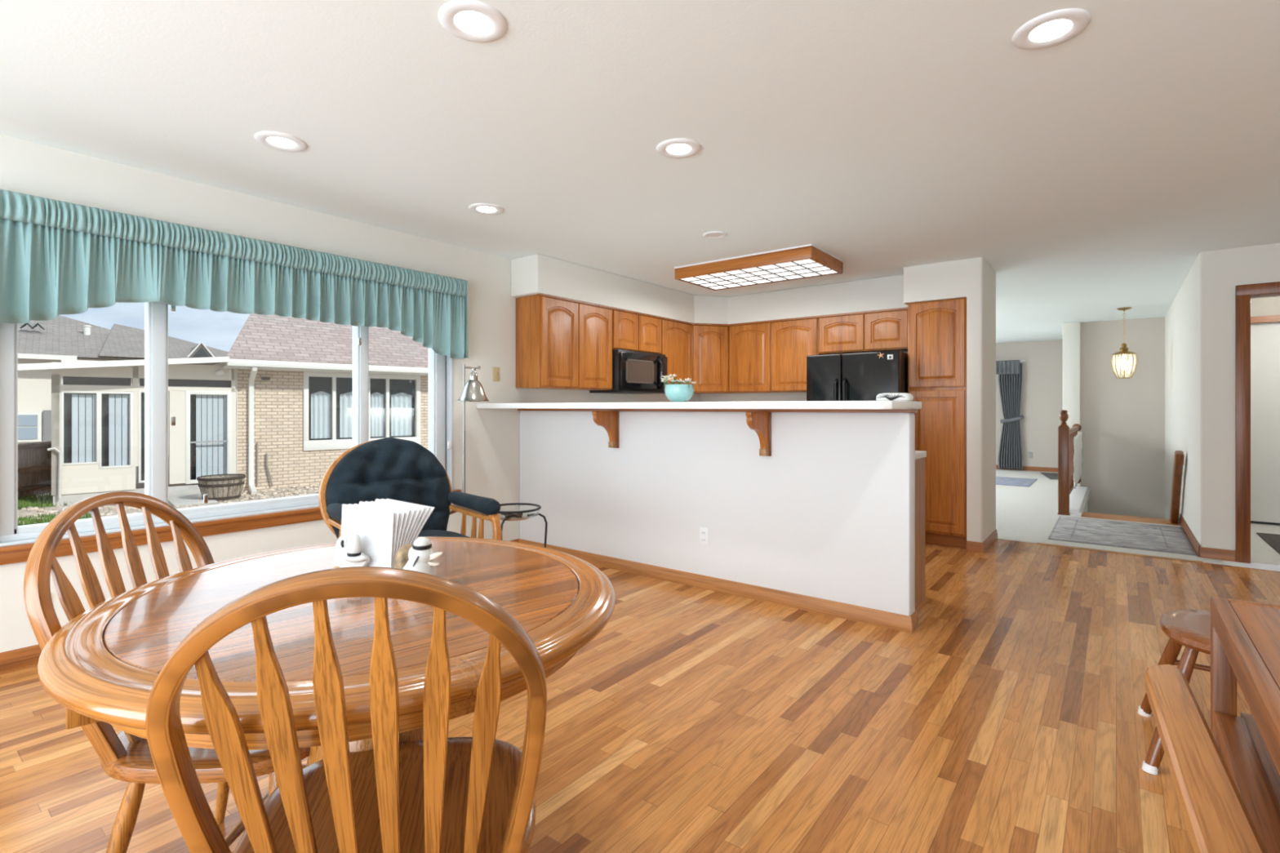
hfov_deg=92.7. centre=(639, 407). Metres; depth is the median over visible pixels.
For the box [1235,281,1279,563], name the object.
door frame
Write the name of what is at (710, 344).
upper cabinet
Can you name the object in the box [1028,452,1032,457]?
wall outlet
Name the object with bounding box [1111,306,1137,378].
pendant light
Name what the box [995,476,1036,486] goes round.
area rug
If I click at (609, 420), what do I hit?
bracket
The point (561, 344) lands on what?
upper cabinet
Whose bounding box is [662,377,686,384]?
flower leaves
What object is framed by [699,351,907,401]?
wall
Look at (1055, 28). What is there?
recessed light
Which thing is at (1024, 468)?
baseboard
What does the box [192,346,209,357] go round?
dormer vent
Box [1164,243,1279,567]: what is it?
wall
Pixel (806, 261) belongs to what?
ceiling fixture
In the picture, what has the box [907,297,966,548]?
pantry cabinet
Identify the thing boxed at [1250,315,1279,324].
trim
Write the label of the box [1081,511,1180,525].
stair nosing
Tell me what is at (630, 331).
upper cabinet
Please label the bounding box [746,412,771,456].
bracket
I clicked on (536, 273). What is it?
wall
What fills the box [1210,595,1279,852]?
table
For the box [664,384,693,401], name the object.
flower bowl
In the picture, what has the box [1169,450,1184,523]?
wall handrail
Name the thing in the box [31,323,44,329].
roof vent
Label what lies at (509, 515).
plant stand
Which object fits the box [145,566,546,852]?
dining chair
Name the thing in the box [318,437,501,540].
glider chair
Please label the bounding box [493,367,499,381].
wall switch
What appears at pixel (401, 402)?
cafe curtain
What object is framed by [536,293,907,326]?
trim
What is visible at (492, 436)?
wall
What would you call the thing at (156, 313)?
window
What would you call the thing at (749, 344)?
upper cabinet
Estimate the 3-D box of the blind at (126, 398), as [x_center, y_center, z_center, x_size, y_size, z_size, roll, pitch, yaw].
[-9.167,0.410,10.804,0.342,1.260,0.010,0,0,-44]
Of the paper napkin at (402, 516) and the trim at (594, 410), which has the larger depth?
the trim at (594, 410)
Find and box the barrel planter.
[196,474,245,501]
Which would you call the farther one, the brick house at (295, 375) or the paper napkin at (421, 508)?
the brick house at (295, 375)
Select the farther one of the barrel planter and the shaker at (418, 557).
the barrel planter
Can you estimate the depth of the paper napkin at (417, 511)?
1.65 m
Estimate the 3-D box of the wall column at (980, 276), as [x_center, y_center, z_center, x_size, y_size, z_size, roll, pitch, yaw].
[2.997,0.030,5.354,0.117,2.540,0.710,0,0,38]
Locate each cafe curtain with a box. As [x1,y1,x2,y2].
[311,391,330,438]
[339,391,352,437]
[370,391,383,436]
[391,392,412,435]
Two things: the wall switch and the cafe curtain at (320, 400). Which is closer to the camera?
the wall switch
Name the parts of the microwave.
door, handle, control panel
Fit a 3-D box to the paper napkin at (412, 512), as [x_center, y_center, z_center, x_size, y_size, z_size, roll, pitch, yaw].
[-0.692,0.338,1.635,0.168,0.163,0.052,0,0,8]
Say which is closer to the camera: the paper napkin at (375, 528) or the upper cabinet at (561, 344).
the paper napkin at (375, 528)
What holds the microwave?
attached to the upper cabinet at (630, 331)
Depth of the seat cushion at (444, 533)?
3.08 m
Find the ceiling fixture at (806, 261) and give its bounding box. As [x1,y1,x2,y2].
[674,244,843,290]
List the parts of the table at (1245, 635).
leg, frame, panel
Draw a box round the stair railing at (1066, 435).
[1057,409,1081,515]
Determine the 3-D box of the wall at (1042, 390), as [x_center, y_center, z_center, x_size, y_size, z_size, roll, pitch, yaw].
[6.700,0.030,12.097,3.700,2.540,0.120,0,0,38]
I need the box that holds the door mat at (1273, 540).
[1256,532,1279,554]
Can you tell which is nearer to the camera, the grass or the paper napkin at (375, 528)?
the paper napkin at (375, 528)
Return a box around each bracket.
[591,411,618,448]
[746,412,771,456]
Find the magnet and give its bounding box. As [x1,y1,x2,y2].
[887,354,893,359]
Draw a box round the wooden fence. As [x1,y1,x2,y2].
[17,441,51,498]
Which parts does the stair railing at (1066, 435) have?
newel post, shoe rail, handrail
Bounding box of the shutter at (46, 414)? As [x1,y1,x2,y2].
[43,410,51,441]
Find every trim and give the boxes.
[517,408,917,412]
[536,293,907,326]
[1036,542,1203,563]
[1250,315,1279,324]
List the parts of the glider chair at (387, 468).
arm rail, arm rail, arm post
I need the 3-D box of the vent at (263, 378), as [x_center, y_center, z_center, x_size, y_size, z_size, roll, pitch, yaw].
[-7.529,-0.580,12.295,0.140,0.060,0.045,0,0,-44]
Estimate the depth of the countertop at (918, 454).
3.80 m
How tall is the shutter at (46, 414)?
0.960 m
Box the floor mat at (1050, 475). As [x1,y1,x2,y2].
[1040,472,1057,479]
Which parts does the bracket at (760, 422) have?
plate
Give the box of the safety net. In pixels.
[1073,431,1082,488]
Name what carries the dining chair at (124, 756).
on the floor at (696, 720)
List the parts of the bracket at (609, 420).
plate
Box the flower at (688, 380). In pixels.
[684,377,691,386]
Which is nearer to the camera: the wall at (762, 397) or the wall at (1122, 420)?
the wall at (762, 397)
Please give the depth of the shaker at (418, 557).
1.46 m
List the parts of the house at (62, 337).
glass, glass, dormer trim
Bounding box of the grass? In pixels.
[17,491,101,525]
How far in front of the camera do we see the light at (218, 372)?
11.68 m
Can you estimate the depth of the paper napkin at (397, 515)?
1.59 m
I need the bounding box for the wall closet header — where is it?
[1250,296,1279,316]
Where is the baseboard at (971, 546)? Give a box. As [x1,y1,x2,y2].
[966,528,997,553]
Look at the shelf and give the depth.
1.16 m
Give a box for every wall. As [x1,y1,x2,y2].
[0,134,699,652]
[511,253,966,324]
[520,410,915,616]
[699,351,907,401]
[995,339,1062,467]
[1062,321,1080,486]
[1080,316,1164,519]
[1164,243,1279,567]
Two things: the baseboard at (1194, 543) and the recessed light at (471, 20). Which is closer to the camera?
the recessed light at (471, 20)
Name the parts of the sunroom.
sliding door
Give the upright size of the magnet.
0.042 m
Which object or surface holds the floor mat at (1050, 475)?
on the floor at (1029, 514)
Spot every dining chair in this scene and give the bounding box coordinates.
[23,491,310,852]
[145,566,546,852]
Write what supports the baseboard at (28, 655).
attached to the wall at (492, 436)
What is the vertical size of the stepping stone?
0.035 m
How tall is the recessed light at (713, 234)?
0.009 m
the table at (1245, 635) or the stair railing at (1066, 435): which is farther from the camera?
the stair railing at (1066, 435)
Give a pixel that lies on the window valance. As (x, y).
(46, 273)
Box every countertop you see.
[476,400,921,409]
[915,450,926,459]
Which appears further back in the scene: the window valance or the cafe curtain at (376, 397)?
the cafe curtain at (376, 397)
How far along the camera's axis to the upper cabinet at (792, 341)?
6.38 m
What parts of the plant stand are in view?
leg, glass dish, leg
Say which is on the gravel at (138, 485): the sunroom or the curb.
the sunroom
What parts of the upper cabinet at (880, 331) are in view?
door, door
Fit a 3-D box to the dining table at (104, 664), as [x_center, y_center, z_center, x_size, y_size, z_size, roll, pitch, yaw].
[-0.651,0.811,1.477,1.184,0.758,1.270,0,0,-41]
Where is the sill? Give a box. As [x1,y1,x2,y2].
[0,488,461,564]
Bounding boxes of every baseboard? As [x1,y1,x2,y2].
[0,538,519,672]
[518,538,918,633]
[966,528,997,553]
[995,464,1057,472]
[1178,513,1199,556]
[1200,546,1235,561]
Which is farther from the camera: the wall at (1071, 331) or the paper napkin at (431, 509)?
the wall at (1071, 331)
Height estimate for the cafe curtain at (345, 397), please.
1.020 m
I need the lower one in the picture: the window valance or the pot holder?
the pot holder
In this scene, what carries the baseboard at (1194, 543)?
attached to the wall at (1200, 321)
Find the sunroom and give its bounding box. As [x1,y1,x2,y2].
[17,356,237,506]
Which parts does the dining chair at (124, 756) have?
leg, seat, leg, leg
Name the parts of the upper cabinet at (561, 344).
door, door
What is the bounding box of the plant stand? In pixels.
[497,502,547,547]
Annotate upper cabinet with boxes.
[515,294,612,390]
[612,309,661,354]
[660,319,692,384]
[692,324,733,394]
[728,322,773,393]
[771,318,822,392]
[818,309,907,354]
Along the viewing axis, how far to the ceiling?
2.69 m
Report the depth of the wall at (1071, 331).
8.91 m
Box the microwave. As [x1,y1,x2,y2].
[589,349,667,394]
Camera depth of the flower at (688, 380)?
4.03 m
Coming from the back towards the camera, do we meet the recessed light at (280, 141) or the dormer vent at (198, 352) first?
the dormer vent at (198, 352)
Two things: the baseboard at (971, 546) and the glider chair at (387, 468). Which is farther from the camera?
the baseboard at (971, 546)
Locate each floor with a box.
[0,538,1279,852]
[995,469,1224,564]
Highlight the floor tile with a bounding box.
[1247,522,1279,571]
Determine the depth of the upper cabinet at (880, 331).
5.92 m
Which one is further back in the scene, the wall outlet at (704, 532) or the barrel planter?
the barrel planter
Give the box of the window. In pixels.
[0,301,453,546]
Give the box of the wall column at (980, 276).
[966,257,995,542]
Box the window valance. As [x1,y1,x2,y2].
[0,189,468,359]
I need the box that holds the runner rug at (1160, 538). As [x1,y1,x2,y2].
[1048,515,1196,555]
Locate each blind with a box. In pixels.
[71,394,96,462]
[108,395,129,466]
[195,394,226,479]
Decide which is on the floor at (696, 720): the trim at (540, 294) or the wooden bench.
the wooden bench
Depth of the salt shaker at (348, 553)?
1.56 m
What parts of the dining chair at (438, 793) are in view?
seat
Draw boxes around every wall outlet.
[699,527,708,545]
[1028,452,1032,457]
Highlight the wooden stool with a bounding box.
[1137,609,1210,774]
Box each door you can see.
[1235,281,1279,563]
[1250,321,1279,524]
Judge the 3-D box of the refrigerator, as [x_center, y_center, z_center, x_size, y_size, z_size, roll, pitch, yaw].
[2.117,0.355,5.793,0.838,1.690,0.818,0,0,38]
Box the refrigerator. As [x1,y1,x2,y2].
[806,351,907,400]
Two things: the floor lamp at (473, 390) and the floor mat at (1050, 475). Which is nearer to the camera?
the floor lamp at (473, 390)
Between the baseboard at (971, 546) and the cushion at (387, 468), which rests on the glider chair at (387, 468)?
the cushion at (387, 468)
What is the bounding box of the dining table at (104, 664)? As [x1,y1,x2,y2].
[37,536,615,852]
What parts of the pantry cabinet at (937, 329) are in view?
door, door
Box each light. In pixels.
[215,369,224,375]
[253,131,307,151]
[438,0,507,42]
[468,203,504,215]
[656,137,701,158]
[702,231,727,239]
[1012,8,1091,49]
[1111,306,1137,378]
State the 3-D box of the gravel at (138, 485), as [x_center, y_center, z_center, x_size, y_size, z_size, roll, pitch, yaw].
[-16.081,1.800,31.547,55.850,0.300,90.000,0,0,38]
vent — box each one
[19,323,34,328]
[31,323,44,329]
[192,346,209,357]
[262,377,270,380]
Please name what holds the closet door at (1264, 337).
in the wall closet header
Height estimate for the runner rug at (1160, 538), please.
0.009 m
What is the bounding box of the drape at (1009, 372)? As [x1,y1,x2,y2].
[995,360,1025,469]
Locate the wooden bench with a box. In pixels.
[1144,664,1266,852]
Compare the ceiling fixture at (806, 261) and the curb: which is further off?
the curb
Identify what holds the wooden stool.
on the floor at (696, 720)
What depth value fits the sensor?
4.63 m
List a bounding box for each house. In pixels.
[17,315,228,455]
[212,313,428,494]
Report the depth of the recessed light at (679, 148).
2.91 m
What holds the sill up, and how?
attached to the wall at (492, 436)
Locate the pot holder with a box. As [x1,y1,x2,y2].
[875,392,913,401]
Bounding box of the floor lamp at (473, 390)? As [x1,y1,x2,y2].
[456,364,490,493]
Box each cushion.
[325,437,450,538]
[417,529,471,537]
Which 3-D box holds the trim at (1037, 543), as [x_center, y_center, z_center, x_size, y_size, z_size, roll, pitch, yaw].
[3.920,1.196,5.047,1.080,0.008,0.040,0,0,38]
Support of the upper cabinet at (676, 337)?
attached to the wall at (492, 436)
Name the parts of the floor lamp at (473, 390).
swivel arm, lamp shade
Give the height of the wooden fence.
0.980 m
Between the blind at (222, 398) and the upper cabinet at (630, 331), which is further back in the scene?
the blind at (222, 398)
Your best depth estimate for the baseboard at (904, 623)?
3.81 m
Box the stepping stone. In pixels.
[168,493,217,506]
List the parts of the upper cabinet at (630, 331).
door, door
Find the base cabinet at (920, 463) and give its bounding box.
[915,457,924,605]
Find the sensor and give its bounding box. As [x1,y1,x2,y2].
[447,440,451,448]
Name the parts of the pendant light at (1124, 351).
rib frame, bulb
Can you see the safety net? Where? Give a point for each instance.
(1077, 456)
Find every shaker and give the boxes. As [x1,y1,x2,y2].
[332,533,369,568]
[394,537,442,575]
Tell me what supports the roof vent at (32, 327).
attached to the house at (62, 337)
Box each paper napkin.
[341,503,394,568]
[348,503,399,568]
[353,503,404,568]
[359,501,410,549]
[364,501,415,546]
[370,501,420,544]
[374,498,425,544]
[381,498,430,544]
[386,498,435,545]
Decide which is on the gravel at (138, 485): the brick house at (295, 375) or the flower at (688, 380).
the brick house at (295, 375)
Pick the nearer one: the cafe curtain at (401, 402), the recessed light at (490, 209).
the recessed light at (490, 209)
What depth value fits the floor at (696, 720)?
2.27 m
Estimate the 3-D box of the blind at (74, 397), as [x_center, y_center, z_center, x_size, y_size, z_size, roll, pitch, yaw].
[-9.510,0.365,10.476,0.342,1.170,0.010,0,0,-44]
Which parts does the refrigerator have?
freezer door, handle, handle, fridge door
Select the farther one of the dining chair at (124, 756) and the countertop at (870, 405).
the countertop at (870, 405)
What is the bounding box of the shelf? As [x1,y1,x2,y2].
[1213,711,1279,852]
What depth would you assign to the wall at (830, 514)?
3.89 m
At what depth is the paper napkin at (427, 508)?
1.68 m
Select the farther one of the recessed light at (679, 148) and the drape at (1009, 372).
the drape at (1009, 372)
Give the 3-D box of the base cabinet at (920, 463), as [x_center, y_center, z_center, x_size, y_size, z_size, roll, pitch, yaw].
[0.678,0.760,4.397,2.425,0.880,0.570,0,0,38]
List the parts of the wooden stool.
leg, leg, seat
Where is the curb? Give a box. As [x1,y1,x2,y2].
[1069,486,1088,516]
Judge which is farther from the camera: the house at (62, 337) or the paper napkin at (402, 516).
the house at (62, 337)
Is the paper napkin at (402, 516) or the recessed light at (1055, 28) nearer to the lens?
the paper napkin at (402, 516)
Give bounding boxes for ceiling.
[0,0,1279,343]
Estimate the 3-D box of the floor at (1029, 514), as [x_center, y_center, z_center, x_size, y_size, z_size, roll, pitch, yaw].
[4.786,1.248,8.948,4.750,0.104,7.200,0,0,38]

